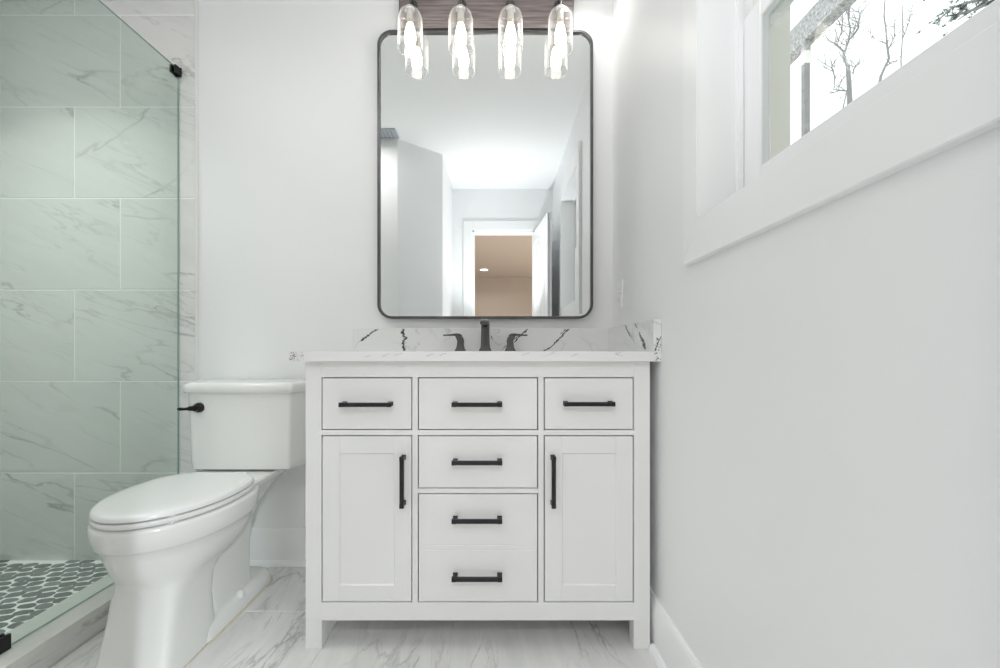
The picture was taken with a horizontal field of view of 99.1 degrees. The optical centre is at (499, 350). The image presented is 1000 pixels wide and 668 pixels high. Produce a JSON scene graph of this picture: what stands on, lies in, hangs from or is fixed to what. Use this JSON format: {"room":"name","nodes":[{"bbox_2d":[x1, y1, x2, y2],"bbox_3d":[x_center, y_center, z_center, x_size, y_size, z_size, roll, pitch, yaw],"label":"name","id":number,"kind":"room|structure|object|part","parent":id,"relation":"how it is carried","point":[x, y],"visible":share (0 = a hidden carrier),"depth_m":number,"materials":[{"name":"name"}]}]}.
{"room":"bathroom","nodes":[
{"label":"bathroom","id":0,"kind":"room"},
{"bbox_2d":[0,560,107,633],"bbox_3d":[-1.800,0.934,1.216,0.700,0.068,1.247,0,0,0],"label":"floor","id":1,"kind":"structure","parent":0,"point":[28,588],"depth_m":1.65,"materials":[{"name":"grey tile"}]},
{"bbox_2d":[15,606,109,667],"bbox_3d":[-1.379,0.905,1.217,0.143,0.106,1.226,0,0,0],"label":"shower curb","id":2,"kind":"object","parent":1,"relation":"on","point":[52,654],"visible":0.14,"depth_m":1.29,"materials":[{"name":"tile"}]},
{"bbox_2d":[0,575,114,667],"bbox_3d":[-1.379,0.842,1.216,0.155,0.020,1.225,0,0,0],"label":"cap","id":3,"kind":"object","parent":2,"relation":"on","point":[30,645],"visible":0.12,"depth_m":1.31,"materials":[{"name":"stone"}]},
{"bbox_2d":[0,0,181,654],"bbox_3d":[-1.379,-0.189,1.488,0.030,2.042,0.679,0,0,0],"label":"glass panel","id":4,"kind":"object","parent":3,"relation":"on","point":[5,640],"visible":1,"depth_m":1.83,"materials":[{"name":"clear glass"}]},
{"bbox_2d":[51,567,656,667],"bbox_3d":[-0.407,0.943,0.691,1.791,0.050,2.299,0,0,0],"label":"floor","id":5,"kind":"structure","parent":0,"point":[270,632],"depth_m":1.34,"materials":[{"name":"tile"}]},
{"bbox_2d":[87,379,305,667],"bbox_3d":[-0.990,0.519,1.473,0.476,0.798,0.706,0,0,0],"label":"toilet","id":6,"kind":"object","parent":5,"relation":"on","point":[175,549],"visible":0.97,"depth_m":1.32,"materials":[{"name":"ceramic"}]},
{"bbox_3d":[-1.020,0.469,1.334,0.360,0.017,0.428,0,0,0],"label":"seat","id":7,"kind":"part","parent":6,"relation":"part of","materials":[{"name":"plastic"}]},
{"bbox_3d":[-1.020,0.447,1.334,0.360,0.021,0.428,0,0,0],"label":"lid","id":8,"kind":"part","parent":6,"relation":"part of","materials":[{"name":"plastic"}]},
{"bbox_3d":[-1.020,0.699,1.353,0.372,0.438,0.464,0,0,0],"label":"bowl","id":9,"kind":"part","parent":6,"relation":"part of","materials":[{"name":"white ceramic"}]},
{"bbox_3d":[-1.152,0.214,1.586,0.082,0.038,0.036,0,0,0],"label":"flush lever","id":10,"kind":"part","parent":6,"relation":"part of","materials":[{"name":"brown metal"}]},
{"bbox_3d":[-0.990,0.140,1.708,0.476,0.039,0.236,0,0,0],"label":"tank lid","id":11,"kind":"part","parent":6,"relation":"part of","materials":[{"name":"white ceramic"}]},
{"bbox_3d":[-0.990,0.308,1.714,0.452,0.296,0.224,0,0,0],"label":"tank","id":12,"kind":"part","parent":6,"relation":"part of","materials":[{"name":"white ceramic"}]},
{"bbox_2d":[306,361,649,648],"bbox_3d":[-0.068,0.476,1.541,1.059,0.884,0.527,0,0,0],"label":"vanity cabinet","id":13,"kind":"object","parent":5,"relation":"on","point":[436,490],"visible":1,"depth_m":1.31,"materials":[{"name":"white paint"}]},
{"bbox_3d":[-0.406,0.163,1.294,0.157,0.014,0.033,0,0,0],"label":"handle","id":14,"kind":"part","parent":13,"relation":"part of","materials":[{"name":"black metal"}]},
{"bbox_3d":[-0.410,0.164,1.319,0.273,0.156,0.018,0,0,0],"label":"drawer","id":15,"kind":"part","parent":13,"relation":"part of","materials":[{"name":"white paint"}]},
{"bbox_3d":[-0.410,0.518,1.319,0.273,0.508,0.018,0,0,0],"label":"door","id":16,"kind":"part","parent":13,"relation":"part of","materials":[{"name":"white paint"}]},
{"bbox_3d":[-0.296,0.398,1.294,0.014,0.156,0.033,0,0,0],"label":"handle","id":17,"kind":"part","parent":13,"relation":"part of","materials":[{"name":"black metal"}]},
{"bbox_2d":[289,319,661,360],"bbox_3d":[-0.074,0.036,1.561,1.122,0.260,0.556,0,0,0],"label":"countertop","id":18,"kind":"structure","parent":13,"relation":"on","point":[639,341],"depth_m":1.77,"materials":[{"name":"white stone"}]},
{"bbox_2d":[443,319,526,350],"bbox_3d":[-0.060,-0.063,1.696,0.344,0.130,0.146,0,0,0],"label":"faucet","id":19,"kind":"object","parent":18,"relation":"on","point":[485,324],"visible":0.95,"depth_m":1.73,"materials":[{"name":"grey metal"}]},
{"bbox_3d":[-0.186,-0.034,1.745,0.092,0.072,0.043,0,0,0],"label":"lever handle","id":20,"kind":"part","parent":19,"relation":"part of","materials":[{"name":"grey metal"}]},
{"bbox_3d":[-0.060,-0.063,1.696,0.051,0.130,0.146,0,0,0],"label":"spout","id":21,"kind":"part","parent":19,"relation":"part of","materials":[{"name":"grey metal"}]},
{"bbox_3d":[0.066,-0.034,1.745,0.092,0.072,0.043,0,0,0],"label":"lever handle","id":22,"kind":"part","parent":19,"relation":"part of","materials":[{"name":"grey metal"}]},
{"bbox_3d":[-0.070,0.689,1.294,0.152,0.014,0.033,0,0,0],"label":"handle","id":23,"kind":"part","parent":13,"relation":"part of","materials":[{"name":"black metal"}]},
{"bbox_3d":[-0.070,0.515,1.294,0.152,0.014,0.033,0,0,0],"label":"handle","id":24,"kind":"part","parent":13,"relation":"part of","materials":[{"name":"black metal"}]},
{"bbox_3d":[-0.070,0.339,1.294,0.152,0.014,0.033,0,0,0],"label":"handle","id":25,"kind":"part","parent":13,"relation":"part of","materials":[{"name":"black metal"}]},
{"bbox_3d":[-0.070,0.163,1.294,0.152,0.014,0.033,0,0,0],"label":"handle","id":26,"kind":"part","parent":13,"relation":"part of","materials":[{"name":"black metal"}]},
{"bbox_3d":[-0.068,0.607,1.319,0.364,0.330,0.018,0,0,0],"label":"drawer","id":27,"kind":"part","parent":13,"relation":"part of","materials":[{"name":"white paint"}]},
{"bbox_3d":[-0.068,0.343,1.319,0.364,0.158,0.018,0,0,0],"label":"drawer","id":28,"kind":"part","parent":13,"relation":"part of","materials":[{"name":"white paint"}]},
{"bbox_3d":[-0.068,0.164,1.319,0.364,0.156,0.018,0,0,0],"label":"drawer","id":29,"kind":"part","parent":13,"relation":"part of","materials":[{"name":"white paint"}]},
{"bbox_3d":[0.162,0.398,1.294,0.014,0.156,0.033,0,0,0],"label":"handle","id":30,"kind":"part","parent":13,"relation":"part of","materials":[{"name":"black metal"}]},
{"bbox_3d":[0.273,0.164,1.319,0.271,0.156,0.018,0,0,0],"label":"drawer","id":31,"kind":"part","parent":13,"relation":"part of","materials":[{"name":"white paint"}]},
{"bbox_3d":[0.273,0.518,1.319,0.271,0.508,0.018,0,0,0],"label":"door","id":32,"kind":"part","parent":13,"relation":"part of","materials":[{"name":"white paint"}]},
{"bbox_3d":[0.270,0.162,1.294,0.154,0.014,0.033,0,0,0],"label":"handle","id":33,"kind":"part","parent":13,"relation":"part of","materials":[{"name":"black metal"}]},
{"bbox_2d":[198,0,612,0],"bbox_3d":[-0.850,-1.595,0.760,3.500,0.170,2.439,0,0,0],"label":"ceiling","id":34,"kind":"structure","parent":0,"point":[198,0],"depth_m":1.84,"materials":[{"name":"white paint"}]},
{"bbox_2d":[199,1,612,527],"bbox_3d":[-0.812,-0.357,1.910,2.975,2.650,0.140,0,0,0],"label":"wall","id":35,"kind":"structure","parent":0,"point":[288,89],"depth_m":1.84,"materials":[{"name":"white paint"}]},
{"bbox_2d":[1,1,194,559],"bbox_3d":[-1.730,-0.293,1.835,0.841,2.422,0.010,0,0,0],"label":"wall tile","id":36,"kind":"structure","parent":35,"relation":"attached to","point":[89,106],"depth_m":1.83,"materials":[{"name":"tile"}]},
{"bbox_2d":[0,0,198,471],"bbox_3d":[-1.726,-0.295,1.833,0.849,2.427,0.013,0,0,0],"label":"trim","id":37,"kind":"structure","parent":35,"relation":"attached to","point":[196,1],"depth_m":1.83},
{"bbox_2d":[250,528,305,566],"bbox_3d":[-0.950,0.842,1.823,0.700,0.152,0.033,0,0,0],"label":"baseboard","id":38,"kind":"structure","parent":35,"relation":"attached to","point":[269,547],"depth_m":1.82,"materials":[{"name":"white paint"}]},
{"bbox_2d":[353,328,607,350],"bbox_3d":[-0.082,-0.046,1.829,1.090,0.097,0.019,0,0,0],"label":"backsplash","id":39,"kind":"structure","parent":35,"relation":"attached to","point":[364,339],"depth_m":1.82,"materials":[{"name":"white stone"}]},
{"bbox_2d":[377,30,592,318],"bbox_3d":[-0.063,-0.750,1.825,0.919,1.230,0.027,0,0,0],"label":"wall mirror","id":40,"kind":"object","parent":35,"relation":"attached to","point":[485,152],"visible":1,"depth_m":1.82,"materials":[{"name":"grey mirror"}]},
{"bbox_2d":[398,0,573,57],"bbox_3d":[-0.058,-1.367,1.770,0.744,0.263,0.139,0,0,0],"label":"vanity light","id":41,"kind":"object","parent":35,"relation":"attached to","point":[460,16],"visible":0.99,"depth_m":1.81,"materials":[{"name":"grey wood"}]},
{"bbox_2d":[405,4,414,20],"bbox_3d":[-0.369,-1.385,1.752,0.038,0.056,0.038,0,0,0],"label":"socket","id":42,"kind":"object","parent":41,"relation":"attached to","point":[410,9],"depth_m":1.74,"materials":[{"name":"silver metal"}]},
{"bbox_3d":[-0.369,-1.294,1.752,0.047,0.098,0.047,0,0,0],"label":"bulb","id":43,"kind":"part","parent":41,"relation":"part of","materials":[{"name":"white glass"}]},
{"bbox_3d":[-0.369,-1.319,1.752,0.101,0.162,0.101,0,0,0],"label":"lamp shade","id":44,"kind":"part","parent":41,"relation":"part of","materials":[{"name":"clear glass"}]},
{"bbox_3d":[-0.369,-1.449,1.780,0.038,0.074,0.067,0,0,0],"label":"lamp arm","id":45,"kind":"part","parent":41,"relation":"part of","materials":[{"name":"grey metal"}]},
{"bbox_2d":[456,4,464,20],"bbox_3d":[-0.161,-1.385,1.752,0.038,0.056,0.038,0,0,0],"label":"socket","id":46,"kind":"object","parent":41,"relation":"attached to","point":[460,8],"depth_m":1.74,"materials":[{"name":"silver metal"}]},
{"bbox_3d":[-0.161,-1.319,1.752,0.101,0.162,0.101,0,0,0],"label":"lamp shade","id":47,"kind":"part","parent":41,"relation":"part of","materials":[{"name":"clear glass"}]},
{"bbox_3d":[-0.161,-1.294,1.752,0.047,0.098,0.047,0,0,0],"label":"bulb","id":48,"kind":"part","parent":41,"relation":"part of","materials":[{"name":"white glass"}]},
{"bbox_3d":[-0.161,-1.449,1.780,0.038,0.074,0.067,0,0,0],"label":"lamp arm","id":49,"kind":"part","parent":41,"relation":"part of","materials":[{"name":"grey metal"}]},
{"bbox_2d":[506,4,514,19],"bbox_3d":[0.044,-1.385,1.752,0.038,0.056,0.038,0,0,0],"label":"socket","id":50,"kind":"object","parent":41,"relation":"attached to","point":[510,9],"depth_m":1.74,"materials":[{"name":"silver metal"}]},
{"bbox_3d":[0.044,-1.449,1.780,0.038,0.074,0.067,0,0,0],"label":"lamp arm","id":51,"kind":"part","parent":41,"relation":"part of","materials":[{"name":"grey metal"}]},
{"bbox_3d":[0.044,-1.319,1.752,0.101,0.162,0.101,0,0,0],"label":"lamp shade","id":52,"kind":"part","parent":41,"relation":"part of","materials":[{"name":"clear glass"}]},
{"bbox_3d":[0.044,-1.294,1.752,0.047,0.098,0.047,0,0,0],"label":"bulb","id":53,"kind":"part","parent":41,"relation":"part of","materials":[{"name":"white glass"}]},
{"bbox_3d":[0.248,-1.449,1.780,0.038,0.074,0.067,0,0,0],"label":"lamp arm","id":54,"kind":"part","parent":41,"relation":"part of","materials":[{"name":"grey metal"}]},
{"bbox_2d":[556,4,564,19],"bbox_3d":[0.248,-1.385,1.752,0.038,0.056,0.038,0,0,0],"label":"socket","id":55,"kind":"object","parent":41,"relation":"attached to","point":[560,8],"depth_m":1.74,"materials":[{"name":"silver metal"}]},
{"bbox_3d":[0.248,-1.294,1.752,0.047,0.098,0.047,0,0,0],"label":"bulb","id":56,"kind":"part","parent":41,"relation":"part of","materials":[{"name":"white glass"}]},
{"bbox_2d":[613,0,999,667],"bbox_3d":[0.582,-0.357,0.690,0.187,2.650,2.300,0,0,0],"label":"wall","id":57,"kind":"structure","parent":0,"point":[825,386],"depth_m":0.64,"materials":[{"name":"white paint"}]},
{"bbox_2d":[617,279,622,309],"bbox_3d":[0.484,-0.226,1.725,0.007,0.114,0.070,0,0,0],"label":"wall outlet","id":58,"kind":"object","parent":57,"relation":"attached to","point":[619,283],"visible":1,"depth_m":1.71,"materials":[{"name":"white paint"}]},
{"bbox_2d":[648,587,701,667],"bbox_3d":[0.471,0.842,0.755,0.033,0.152,2.170,0,0,0],"label":"baseboard","id":59,"kind":"structure","parent":57,"relation":"attached to","point":[668,648],"depth_m":1.22,"materials":[{"name":"white paint"}]},
{"bbox_2d":[683,0,999,265],"bbox_3d":[0.568,-0.735,0.681,0.195,1.034,0.830,0,0,0],"label":"window","id":60,"kind":"structure","parent":57,"relation":"in","point":[743,177],"depth_m":0.81,"materials":[{"name":"white paint"}]},
{"bbox_3d":[0.633,-0.735,0.681,0.064,0.842,0.670,0,0,0],"label":"frame","id":61,"kind":"part","parent":60,"relation":"part of","materials":[{"name":"white wood"}]},
{"bbox_3d":[0.616,-0.944,0.681,0.025,0.400,0.662,0,0,0],"label":"sash","id":62,"kind":"part","parent":60,"relation":"part of","materials":[{"name":"white paint"}]},
{"bbox_3d":[0.588,-0.553,0.681,0.025,0.458,0.662,0,0,0],"label":"sash","id":63,"kind":"part","parent":60,"relation":"part of","materials":[{"name":"white paint"}]},
{"bbox_3d":[-2.225,-0.357,1.222,0.150,2.650,1.236,0,0,0],"label":"wall","id":64,"kind":"structure","parent":0,"visible":0},
{"bbox_2d":[0,1,0,559],"bbox_3d":[-2.147,-0.293,1.217,0.006,2.422,1.226,0,0,0],"label":"wall tile","id":65,"kind":"structure","parent":64,"relation":"attached to","point":[0,1],"depth_m":1.83,"materials":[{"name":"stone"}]},
{"label":"outside","id":66,"kind":"structure","parent":0,"visible":0},
{"bbox_3d":[30.450,1.768,10.000,59.100,0.100,100.000,0,0,0],"label":"ground","id":67,"kind":"structure","parent":66,"visible":0},
{"bbox_2d":[801,63,809,136],"bbox_3d":[3.027,-0.557,4.220,0.055,4.550,0.050,0,0,0],"label":"porch post","id":68,"kind":"object","parent":67,"relation":"on","point":[805,68],"visible":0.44,"depth_m":4.20,"materials":[{"name":"grey wood"}]},
{"bbox_2d":[790,0,856,65],"bbox_3d":[3.059,-3.066,2.750,0.122,0.468,8.500,0,0,0],"label":"beam","id":69,"kind":"structure","parent":68,"relation":"on","point":[824,13],"depth_m":4.12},
{"bbox_2d":[813,0,870,107],"bbox_3d":[8.774,-4.065,10.951,2.140,11.277,1.024,0,0,-18],"label":"bare tree","id":70,"kind":"object","parent":67,"relation":"on","point":[848,90],"visible":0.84,"depth_m":10.88,"materials":[{"name":"grey plant"}]},
{"bbox_2d":[861,0,905,82],"bbox_3d":[10.601,-3.859,11.790,0.849,11.536,0.599,0,0,27],"label":"bare tree","id":71,"kind":"object","parent":67,"relation":"on","point":[886,64],"visible":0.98,"depth_m":11.68,"materials":[{"name":"grey plant"}]},
{"bbox_2d":[889,1,917,66],"bbox_3d":[15.211,-5.885,16.008,0.934,14.737,0.772,0,0,16],"label":"bare tree","id":72,"kind":"object","parent":67,"relation":"on","point":[909,14],"visible":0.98,"depth_m":15.99,"materials":[{"name":"grey plant"}]},
{"bbox_2d":[916,0,994,36],"bbox_3d":[8.661,-3.048,6.942,3.673,9.368,0.842,0,0,0],"label":"evergreen tree","id":73,"kind":"object","parent":67,"relation":"on","point":[983,3],"visible":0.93,"depth_m":6.93,"materials":[{"name":"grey plant"}]}
]}

